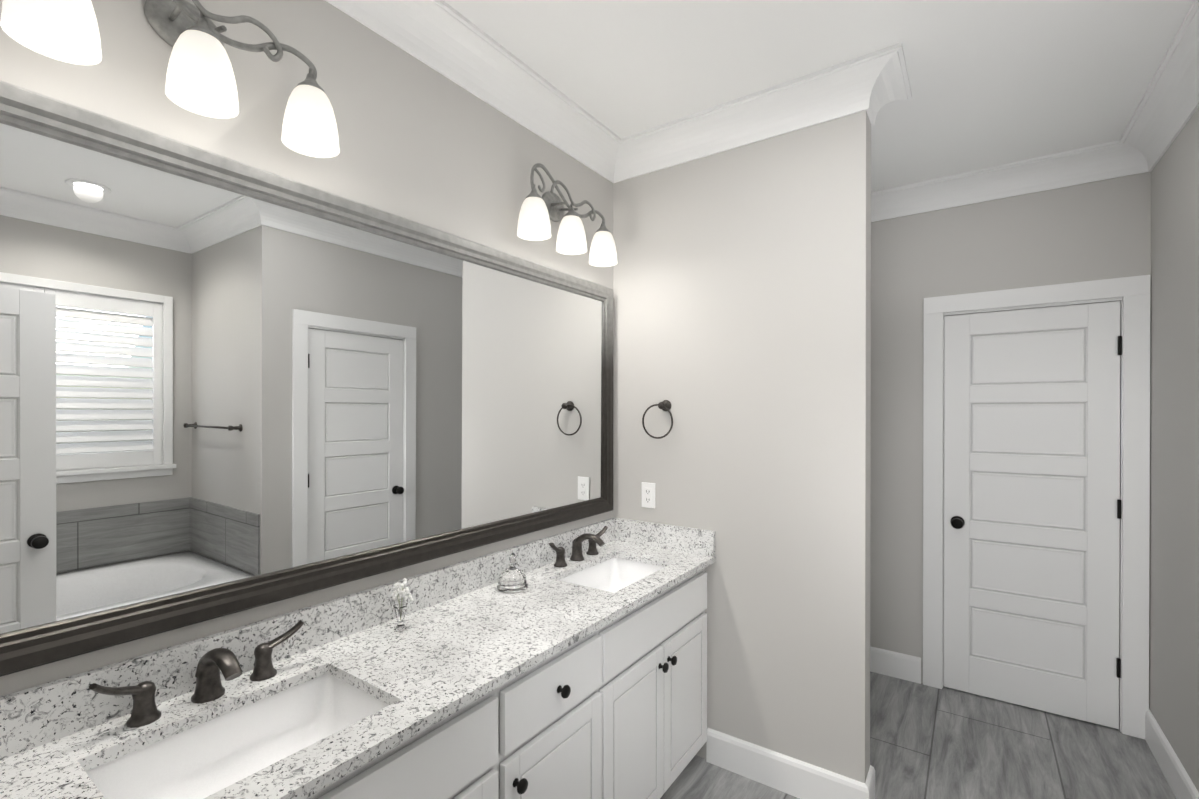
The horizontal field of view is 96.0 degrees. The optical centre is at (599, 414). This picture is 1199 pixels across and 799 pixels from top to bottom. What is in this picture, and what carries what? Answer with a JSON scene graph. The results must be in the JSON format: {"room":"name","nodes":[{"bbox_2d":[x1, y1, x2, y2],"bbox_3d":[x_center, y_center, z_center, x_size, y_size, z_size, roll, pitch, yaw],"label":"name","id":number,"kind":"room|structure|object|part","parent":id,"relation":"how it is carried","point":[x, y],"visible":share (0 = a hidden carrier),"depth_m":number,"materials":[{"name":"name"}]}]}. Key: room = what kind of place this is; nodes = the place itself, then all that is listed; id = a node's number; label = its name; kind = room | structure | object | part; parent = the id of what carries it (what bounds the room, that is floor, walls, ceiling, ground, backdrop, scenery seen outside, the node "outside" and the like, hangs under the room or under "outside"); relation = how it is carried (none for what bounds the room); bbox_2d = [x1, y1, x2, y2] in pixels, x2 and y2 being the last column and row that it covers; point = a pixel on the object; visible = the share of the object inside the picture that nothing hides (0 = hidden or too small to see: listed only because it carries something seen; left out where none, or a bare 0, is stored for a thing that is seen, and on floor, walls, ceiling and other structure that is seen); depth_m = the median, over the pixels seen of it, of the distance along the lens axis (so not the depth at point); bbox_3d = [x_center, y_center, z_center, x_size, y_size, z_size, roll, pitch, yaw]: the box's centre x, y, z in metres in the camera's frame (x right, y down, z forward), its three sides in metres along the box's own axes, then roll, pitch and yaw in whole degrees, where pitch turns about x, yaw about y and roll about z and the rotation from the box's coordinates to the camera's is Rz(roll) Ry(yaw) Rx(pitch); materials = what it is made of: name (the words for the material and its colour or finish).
{"room":"bathroom","nodes":[
{"label":"bathroom","id":0,"kind":"room"},
{"bbox_2d":[0,0,612,288],"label":"wall","id":1,"kind":"structure","parent":0,"point":[422,142],"depth_m":1.53,"materials":[{"name":"grey paint"}]},
{"bbox_2d":[0,0,339,157],"bbox_3d":[-0.849,-0.796,1.146,0.162,0.280,0.576,0,0,35],"label":"sconce","id":2,"kind":"object","parent":1,"relation":"attached to","point":[200,78],"visible":1,"depth_m":1.12,"materials":[{"name":"white glass"}]},
{"bbox_3d":[-0.963,-0.724,0.951,0.126,0.137,0.126,0,0,35],"label":"lamp shade","id":3,"kind":"part","parent":2,"relation":"part of","materials":[{"name":"white glass"}]},
{"bbox_3d":[-0.834,-0.725,1.136,0.126,0.137,0.126,0,0,35],"label":"lamp shade","id":4,"kind":"part","parent":2,"relation":"part of","materials":[{"name":"white glass"}]},
{"bbox_3d":[-0.706,-0.725,1.321,0.126,0.137,0.126,0,0,35],"label":"lamp shade","id":5,"kind":"part","parent":2,"relation":"part of","materials":[{"name":"white glass"}]},
{"bbox_2d":[325,0,632,182],"bbox_3d":[-0.528,-1.176,1.640,0.126,0.128,2.270,0,0,35],"label":"crown molding","id":6,"kind":"structure","parent":1,"relation":"attached to","point":[445,39],"depth_m":1.87,"materials":[{"name":"white"}]},
{"bbox_2d":[517,163,616,266],"bbox_3d":[-0.127,-0.800,2.185,0.162,0.280,0.576,0,0,35],"label":"sconce","id":7,"kind":"object","parent":1,"relation":"attached to","point":[538,213],"visible":1,"depth_m":2.13,"materials":[{"name":"white glass"}]},
{"bbox_3d":[-0.241,-0.728,1.990,0.126,0.137,0.126,0,0,35],"label":"lamp shade","id":8,"kind":"part","parent":7,"relation":"part of","materials":[{"name":"white glass"}]},
{"bbox_3d":[-0.113,-0.729,2.175,0.126,0.137,0.126,0,0,35],"label":"lamp shade","id":9,"kind":"part","parent":7,"relation":"part of","materials":[{"name":"white glass"}]},
{"bbox_3d":[0.016,-0.729,2.360,0.126,0.137,0.126,0,0,35],"label":"lamp shade","id":10,"kind":"part","parent":7,"relation":"part of","materials":[{"name":"white glass"}]},
{"bbox_2d":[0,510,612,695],"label":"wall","id":11,"kind":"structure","parent":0,"point":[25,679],"depth_m":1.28,"materials":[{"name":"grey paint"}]},
{"bbox_2d":[0,80,612,676],"bbox_3d":[-0.525,-0.065,1.728,0.029,1.050,2.042,0,0,35],"label":"mirror","id":12,"kind":"object","parent":11,"relation":"attached to","point":[228,386],"visible":1,"depth_m":1.27,"materials":[{"name":"mirror"}]},
{"bbox_2d":[0,518,615,757],"bbox_3d":[-0.519,0.555,1.746,0.019,0.105,2.090,0,0,35],"label":"backsplash","id":13,"kind":"structure","parent":11,"relation":"attached to","point":[29,717],"depth_m":1.40,"materials":[{"name":"white stone"}]},
{"bbox_2d":[613,111,870,782],"bbox_3d":[0.556,0.127,2.346,1.107,2.740,0.120,0,0,35],"label":"wall","id":14,"kind":"structure","parent":0,"point":[742,309],"depth_m":2.19,"materials":[{"name":"grey paint"}]},
{"bbox_2d":[642,482,654,507],"bbox_3d":[0.226,0.375,2.498,0.072,0.116,0.008,0,0,35],"label":"electrical outlet plate","id":15,"kind":"object","parent":14,"relation":"attached to","point":[648,495],"visible":1,"depth_m":2.49,"materials":[{"name":"white plastic"}]},
{"bbox_2d":[642,400,672,438],"bbox_3d":[0.267,0.023,2.438,0.157,0.176,0.058,0,0,35],"label":"towel ring","id":16,"kind":"object","parent":14,"relation":"attached to","point":[664,405],"visible":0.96,"depth_m":2.43,"materials":[{"name":"black metal"}]},
{"bbox_2d":[616,518,714,553],"bbox_3d":[0.284,0.552,2.448,0.501,0.105,0.020,0,0,35],"label":"backsplash","id":17,"kind":"structure","parent":14,"relation":"attached to","point":[697,541],"depth_m":2.42,"materials":[{"name":"white stone"}]},
{"bbox_2d":[621,43,911,177],"bbox_3d":[0.602,-1.178,2.166,1.083,0.128,0.136,0,0,35],"label":"crown molding","id":18,"kind":"structure","parent":14,"relation":"attached to","point":[872,82],"depth_m":2.11,"materials":[{"name":"white"}]},
{"bbox_2d":[706,728,874,798],"bbox_3d":[0.732,1.428,2.161,0.633,0.140,0.040,0,0,35],"label":"baseboard","id":19,"kind":"structure","parent":14,"relation":"attached to","point":[797,778],"depth_m":2.15,"materials":[{"name":"white wood"}]},
{"bbox_2d":[869,765,874,773],"bbox_3d":[0.614,1.427,2.394,1.093,0.140,0.016,0,0,35],"label":"baseboard","id":20,"kind":"structure","parent":14,"relation":"attached to","point":[872,771],"depth_m":2.07,"materials":[{"name":"white wood"}]},
{"bbox_2d":[870,116,875,125],"bbox_3d":[0.672,-1.179,2.399,1.233,0.128,0.146,0,0,35],"label":"crown molding","id":21,"kind":"structure","parent":14,"relation":"attached to","point":[872,122],"depth_m":2.06,"materials":[{"name":"white"}]},
{"bbox_2d":[444,0,1193,191],"bbox_3d":[1.054,-1.288,1.241,3.420,0.100,3.960,0,0,35],"label":"ceiling","id":22,"kind":"structure","parent":0,"point":[993,83],"depth_m":1.88,"materials":[{"name":"white paint"}]},
{"bbox_2d":[660,671,1175,798],"bbox_3d":[1.054,1.552,1.251,3.420,0.100,3.960,0,0,35],"label":"floor","id":23,"kind":"structure","parent":0,"point":[928,742],"depth_m":2.35,"materials":[{"name":"wood"}]},
{"bbox_2d":[292,558,715,798],"bbox_3d":[-0.306,1.067,1.609,0.528,0.866,2.075,0,0,35],"label":"bathroom vanity","id":24,"kind":"object","parent":23,"relation":"on","point":[576,668],"depth_m":1.57,"materials":[{"name":"white wood"}]},
{"bbox_2d":[0,542,715,798],"bbox_3d":[-0.312,0.620,1.602,0.524,0.025,2.090,0,0,35],"label":"countertop","id":25,"kind":"structure","parent":24,"relation":"on","point":[451,651],"depth_m":1.31,"materials":[{"name":"white stone"}]},
{"bbox_2d":[80,614,307,729],"bbox_3d":[-0.803,0.552,1.137,0.165,0.116,0.390,0,0,35],"label":"faucet","id":26,"kind":"object","parent":25,"relation":"on","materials":[{"name":"black metal"}]},
{"bbox_2d":[76,666,399,798],"bbox_3d":[-0.673,0.702,1.053,0.360,0.159,0.520,0,0,35],"label":"sink","id":27,"kind":"object","parent":25,"relation":"in","point":[202,755],"depth_m":1.15,"materials":[{"name":"white ceramic"}]},
{"bbox_2d":[391,578,412,631],"bbox_3d":[-0.559,0.539,1.524,0.072,0.138,0.059,0,0,35],"label":"flower vase","id":28,"kind":"object","parent":25,"relation":"on","point":[400,607],"visible":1,"depth_m":1.51,"materials":[{"name":"clear glass"}]},
{"bbox_3d":[-0.562,0.573,1.524,0.039,0.070,0.039,0,0,35],"label":"glass","id":29,"kind":"part","parent":28,"relation":"part of","materials":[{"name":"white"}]},
{"bbox_2d":[497,552,527,592],"bbox_3d":[-0.303,0.543,1.879,0.108,0.127,0.105,0,0,35],"label":"perfume bottle","id":30,"kind":"object","parent":25,"relation":"on","point":[512,578],"visible":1,"depth_m":1.85,"materials":[{"name":"clear glass"}]},
{"bbox_2d":[544,522,607,565],"bbox_3d":[-0.051,0.548,2.222,0.165,0.116,0.390,0,0,35],"label":"faucet","id":31,"kind":"object","parent":25,"relation":"on","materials":[{"name":"black metal"}]},
{"bbox_2d":[556,554,671,593],"bbox_3d":[0.057,0.699,2.105,0.360,0.159,0.520,0,0,35],"label":"sink","id":32,"kind":"object","parent":25,"relation":"in","point":[614,572],"depth_m":2.30,"materials":[{"name":"white ceramic"}]},
{"bbox_2d":[870,172,1150,682],"bbox_3d":[1.755,0.125,3.097,2.220,2.740,0.120,0,0,35],"label":"wall","id":33,"kind":"structure","parent":0,"point":[1096,230],"depth_m":3.00,"materials":[{"name":"grey paint"}]},
{"bbox_2d":[870,646,920,683],"bbox_3d":[1.296,1.424,3.338,1.195,0.140,0.016,0,0,35],"label":"baseboard","id":34,"kind":"structure","parent":33,"relation":"attached to","point":[882,661],"depth_m":3.06,"materials":[{"name":"white wood"}]},
{"bbox_2d":[871,142,1112,221],"bbox_3d":[1.574,-1.181,3.068,1.950,0.128,0.126,0,0,35],"label":"crown molding","id":35,"kind":"structure","parent":33,"relation":"attached to","point":[1094,163],"depth_m":2.76,"materials":[{"name":"white"}]},
{"bbox_2d":[923,275,1150,738],"bbox_3d":[2.179,0.428,2.761,0.892,2.136,0.188,0,0,35],"label":"door","id":36,"kind":"structure","parent":33,"relation":"attached to","point":[1036,475],"depth_m":2.71,"materials":[{"name":"white wood"}]},
{"bbox_2d":[1149,107,1198,791],"bbox_3d":[2.053,0.130,1.685,0.120,2.740,1.860,0,0,35],"label":"wall","id":37,"kind":"structure","parent":0,"point":[1174,556],"depth_m":2.16,"materials":[{"name":"grey paint"}]},
{"bbox_2d":[1113,0,1198,177],"bbox_3d":[1.882,-1.176,1.649,0.126,0.128,2.106,0,0,35],"label":"crown molding","id":38,"kind":"structure","parent":37,"relation":"attached to","point":[1171,98],"depth_m":2.09,"materials":[{"name":"white"}]},
{"bbox_2d":[1145,709,1198,798],"bbox_3d":[2.279,1.428,2.131,0.021,0.140,0.911,0,0,35],"label":"baseboard","id":39,"kind":"structure","parent":37,"relation":"attached to","point":[1180,783],"depth_m":2.20,"materials":[{"name":"white wood"}]}
]}

